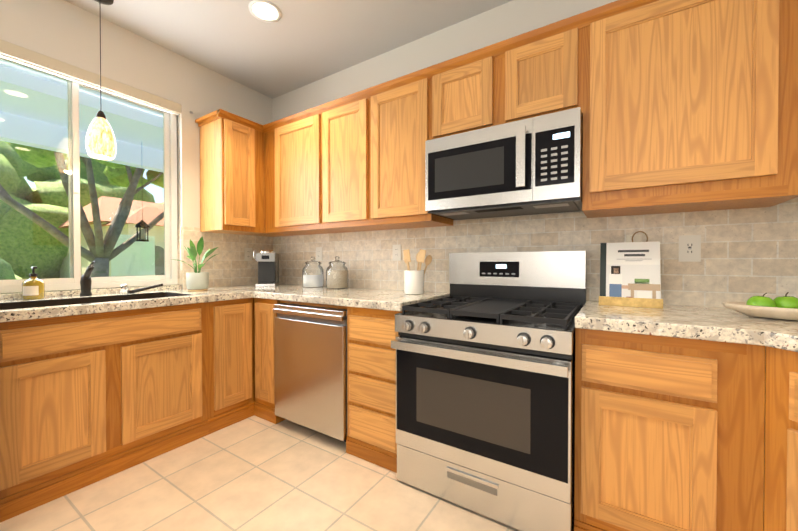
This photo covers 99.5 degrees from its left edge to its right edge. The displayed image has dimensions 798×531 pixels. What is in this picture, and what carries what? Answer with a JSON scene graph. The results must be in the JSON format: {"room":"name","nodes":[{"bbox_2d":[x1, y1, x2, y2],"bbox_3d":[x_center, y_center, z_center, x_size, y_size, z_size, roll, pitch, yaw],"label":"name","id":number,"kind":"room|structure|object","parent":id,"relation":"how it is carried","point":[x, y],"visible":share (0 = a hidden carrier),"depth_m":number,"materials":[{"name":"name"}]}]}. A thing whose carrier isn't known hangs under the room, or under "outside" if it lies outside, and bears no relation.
{"room":"kitchen","nodes":[
{"label":"kitchen","id":0,"kind":"room"},
{"bbox_2d":[120,284,127,292],"bbox_3d":[-1.783,0.150,2.189,0.042,0.057,0.042,0,1,33],"label":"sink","id":1,"kind":"object","parent":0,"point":[123,288],"visible":0.94,"depth_m":2.17,"materials":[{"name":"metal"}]},
{"bbox_2d":[0,0,272,288],"bbox_3d":[-2.673,-0.249,1.075,0.150,2.620,5.200,0,1,33],"label":"wall","id":2,"kind":"structure","parent":0,"point":[64,31],"depth_m":2.35,"materials":[{"name":"white paint"}]},
{"bbox_2d":[0,57,177,292],"bbox_3d":[-2.014,-0.527,2.094,0.061,1.351,1.148,0,1,33],"label":"window","id":3,"kind":"structure","parent":2,"relation":"in","point":[170,242],"depth_m":2.13,"materials":[{"name":"clear glass"}]},
{"bbox_2d":[0,39,180,115],"bbox_3d":[-1.965,-1.162,2.062,0.051,0.080,1.150,0,1,33],"label":"window blind","id":4,"kind":"object","parent":3,"relation":"attached to","point":[21,55],"visible":1,"depth_m":2.07,"materials":[{"name":"beige fabric"}]},
{"bbox_2d":[177,226,272,288],"bbox_3d":[-1.428,-0.058,2.871,0.019,0.480,0.780,0,1,33],"label":"tile backsplash","id":5,"kind":"structure","parent":2,"relation":"attached to","point":[228,267],"depth_m":2.81,"materials":[{"name":"tile"}]},
{"bbox_2d":[244,248,251,260],"bbox_3d":[-1.334,-0.099,2.992,0.008,0.116,0.072,0,1,33],"label":"outlet","id":6,"kind":"object","parent":5,"relation":"attached to","point":[247,254],"visible":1,"depth_m":2.99,"materials":[{"name":"white plastic"}]},
{"bbox_2d":[65,0,511,98],"bbox_3d":[-0.815,-1.596,-0.136,4.570,0.100,5.500,0,1,33],"label":"ceiling","id":7,"kind":"structure","parent":0,"point":[299,44],"depth_m":2.26,"materials":[{"name":"white paint"}]},
{"bbox_2d":[85,0,115,159],"bbox_3d":[-1.728,-1.097,1.956,0.136,0.939,0.136,0,1,33],"label":"pendant light","id":8,"kind":"object","parent":7,"relation":"hanging from","point":[100,141],"visible":1,"depth_m":1.93,"materials":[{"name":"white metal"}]},
{"bbox_2d":[248,0,281,22],"bbox_3d":[-0.825,-1.566,2.085,0.192,0.006,0.192,0,1,33],"label":"recessed light","id":9,"kind":"object","parent":7,"relation":"in","point":[266,11],"visible":1,"depth_m":2.08,"materials":[{"name":"white plastic"}]},
{"bbox_2d":[0,415,763,530],"bbox_3d":[-0.815,1.124,-0.108,4.570,0.100,5.500,0,1,33],"label":"floor","id":10,"kind":"structure","parent":0,"point":[254,473],"depth_m":1.55,"materials":[{"name":"tile"}]},
{"bbox_2d":[273,303,346,441],"bbox_3d":[-0.398,0.649,2.308,0.606,0.795,0.639,0,1,33],"label":"dishwasher","id":11,"kind":"object","parent":10,"relation":"on","point":[310,349],"visible":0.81,"depth_m":2.02,"materials":[{"name":"silver metal"}]},
{"bbox_2d":[391,251,586,530],"bbox_3d":[0.475,0.490,1.694,0.762,1.130,0.738,0,1,33],"label":"range","id":12,"kind":"object","parent":10,"relation":"on","point":[485,387],"visible":0.98,"depth_m":1.43,"materials":[{"name":"silver metal"}]},
{"bbox_2d":[0,0,797,530],"bbox_3d":[-0.266,-0.024,0.834,4.375,2.174,2.998,0,1,33],"label":"kitchen cabinets","id":13,"kind":"object","parent":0,"point":[688,104],"visible":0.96,"depth_m":1.48,"materials":[{"name":"brown wood"}]},
{"bbox_2d":[253,298,434,472],"bbox_3d":[-0.594,0.635,2.456,1.852,0.822,0.636,0,1,33],"label":"base cabinet","id":14,"kind":"object","parent":13,"relation":"in","point":[371,359],"depth_m":1.83,"materials":[{"name":"brown wood"}]},
{"bbox_2d":[0,284,797,351],"bbox_3d":[-0.220,0.217,0.807,4.266,0.045,2.998,0,1,33],"label":"countertop","id":15,"kind":"structure","parent":13,"relation":"on","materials":[{"name":"stone"}]},
{"bbox_2d":[22,267,44,299],"bbox_3d":[-1.999,0.094,1.847,0.087,0.176,0.086,0,1,33],"label":"soap bottle","id":16,"kind":"object","parent":15,"relation":"on","point":[33,286],"visible":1,"depth_m":1.82,"materials":[{"name":"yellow glass"}]},
{"bbox_2d":[80,261,94,295],"bbox_3d":[-1.846,0.076,2.012,0.133,0.209,0.062,0,1,33],"label":"faucet","id":17,"kind":"object","parent":15,"relation":"on","point":[85,282],"visible":1,"depth_m":2.01,"materials":[{"name":"black metal"}]},
{"bbox_2d":[127,284,162,293],"bbox_3d":[-1.644,0.149,2.195,0.122,0.059,0.160,0,1,33],"label":"dish brush","id":18,"kind":"object","parent":15,"relation":"on","point":[141,289],"visible":1,"depth_m":2.18,"materials":[{"name":"black plastic"}]},
{"bbox_2d":[171,237,217,291],"bbox_3d":[-1.418,-0.021,2.337,0.368,0.396,0.291,0,1,33],"label":"potted plant","id":19,"kind":"object","parent":15,"relation":"on","point":[196,281],"visible":1,"depth_m":2.32,"materials":[{"name":"green plant"}]},
{"bbox_2d":[253,250,278,286],"bbox_3d":[-1.134,0.019,2.890,0.173,0.305,0.260,0,1,-12],"label":"coffee maker","id":20,"kind":"object","parent":15,"relation":"on","point":[268,267],"visible":1,"depth_m":2.81,"materials":[{"name":"silver metal"}]},
{"bbox_2d":[302,257,323,287],"bbox_3d":[-0.692,0.051,2.716,0.166,0.244,0.166,0,1,33],"label":"jar","id":21,"kind":"object","parent":15,"relation":"on","point":[312,281],"visible":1,"depth_m":2.67,"materials":[{"name":"clear glass"}]},
{"bbox_2d":[326,256,347,288],"bbox_3d":[-0.470,0.053,2.574,0.166,0.244,0.166,0,1,33],"label":"jar","id":22,"kind":"object","parent":15,"relation":"on","point":[336,279],"visible":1,"depth_m":2.52,"materials":[{"name":"clear glass"}]},
{"bbox_2d":[403,249,431,293],"bbox_3d":[0.101,0.038,2.153,0.199,0.282,0.138,0,1,33],"label":"utensil crock","id":23,"kind":"object","parent":15,"relation":"on","point":[413,281],"visible":1,"depth_m":2.10,"materials":[{"name":"white ceramic"}]},
{"bbox_2d":[599,241,662,308],"bbox_3d":[1.078,0.037,1.582,0.240,0.295,0.140,0,1,33],"label":"cookbook stand","id":24,"kind":"object","parent":15,"relation":"on","point":[629,274],"visible":1,"depth_m":1.57,"materials":[{"name":"white paper"}]},
{"bbox_2d":[627,231,647,241],"bbox_3d":[1.161,0.019,1.672,0.180,0.371,0.087,0,1,33],"label":"cutting board","id":25,"kind":"object","parent":15,"relation":"on","point":[634,238],"visible":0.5,"depth_m":1.64,"materials":[{"name":"beige wood"}]},
{"bbox_2d":[722,292,797,320],"bbox_3d":[1.519,0.143,1.114,0.670,0.094,0.240,0,1,33],"label":"bowl","id":26,"kind":"object","parent":15,"relation":"on","point":[785,307],"visible":1,"depth_m":1.20,"materials":[{"name":"beige ceramic"}]},
{"bbox_2d":[574,328,764,530],"bbox_3d":[1.044,0.646,1.401,0.505,0.822,0.636,0,1,33],"label":"base cabinet","id":27,"kind":"object","parent":13,"relation":"in","point":[669,427],"depth_m":1.13,"materials":[{"name":"brown wood"}]},
{"bbox_2d":[272,0,765,472],"bbox_3d":[0.634,-0.260,2.126,4.570,2.620,0.150,0,1,33],"label":"wall","id":28,"kind":"structure","parent":0,"point":[510,19],"depth_m":2.25,"materials":[{"name":"white paint"}]},
{"bbox_2d":[425,107,582,219],"bbox_3d":[0.560,-0.487,1.813,0.758,0.402,0.445,0,1,33],"label":"microwave","id":29,"kind":"object","parent":28,"relation":"attached to","point":[531,166],"visible":0.98,"depth_m":1.64,"materials":[{"name":"silver metal"}]},
{"bbox_2d":[273,197,797,307],"bbox_3d":[0.591,-0.049,2.062,4.270,0.480,0.008,0,1,33],"label":"tile backsplash","id":30,"kind":"structure","parent":28,"relation":"attached to","point":[747,254],"depth_m":1.77,"materials":[{"name":"tile"}]},
{"bbox_2d":[316,247,321,260],"bbox_3d":[-0.679,-0.098,2.870,0.072,0.116,0.008,0,1,33],"label":"outlet","id":31,"kind":"object","parent":30,"relation":"attached to","point":[318,253],"visible":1,"depth_m":2.87,"materials":[{"name":"white plastic"}]},
{"bbox_2d":[393,244,400,260],"bbox_3d":[-0.016,-0.093,2.443,0.072,0.116,0.008,0,1,33],"label":"outlet","id":32,"kind":"object","parent":30,"relation":"attached to","point":[396,252],"visible":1,"depth_m":2.44,"materials":[{"name":"white plastic"}]},
{"bbox_2d":[679,235,700,261],"bbox_3d":[1.346,-0.079,1.565,0.078,0.122,0.009,0,1,33],"label":"outlet","id":33,"kind":"object","parent":30,"relation":"attached to","point":[689,248],"visible":1,"depth_m":1.56,"materials":[{"name":"white plastic"}]},
{"label":"outside","id":34,"kind":"structure","parent":0,"visible":0},
{"bbox_2d":[0,59,163,279],"bbox_3d":[-30.685,-4.310,22.182,69.845,11.707,90.000,0,1,33],"label":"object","id":35,"kind":"object","parent":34,"point":[55,243],"depth_m":7.33,"materials":[{"name":"green"}]}
]}

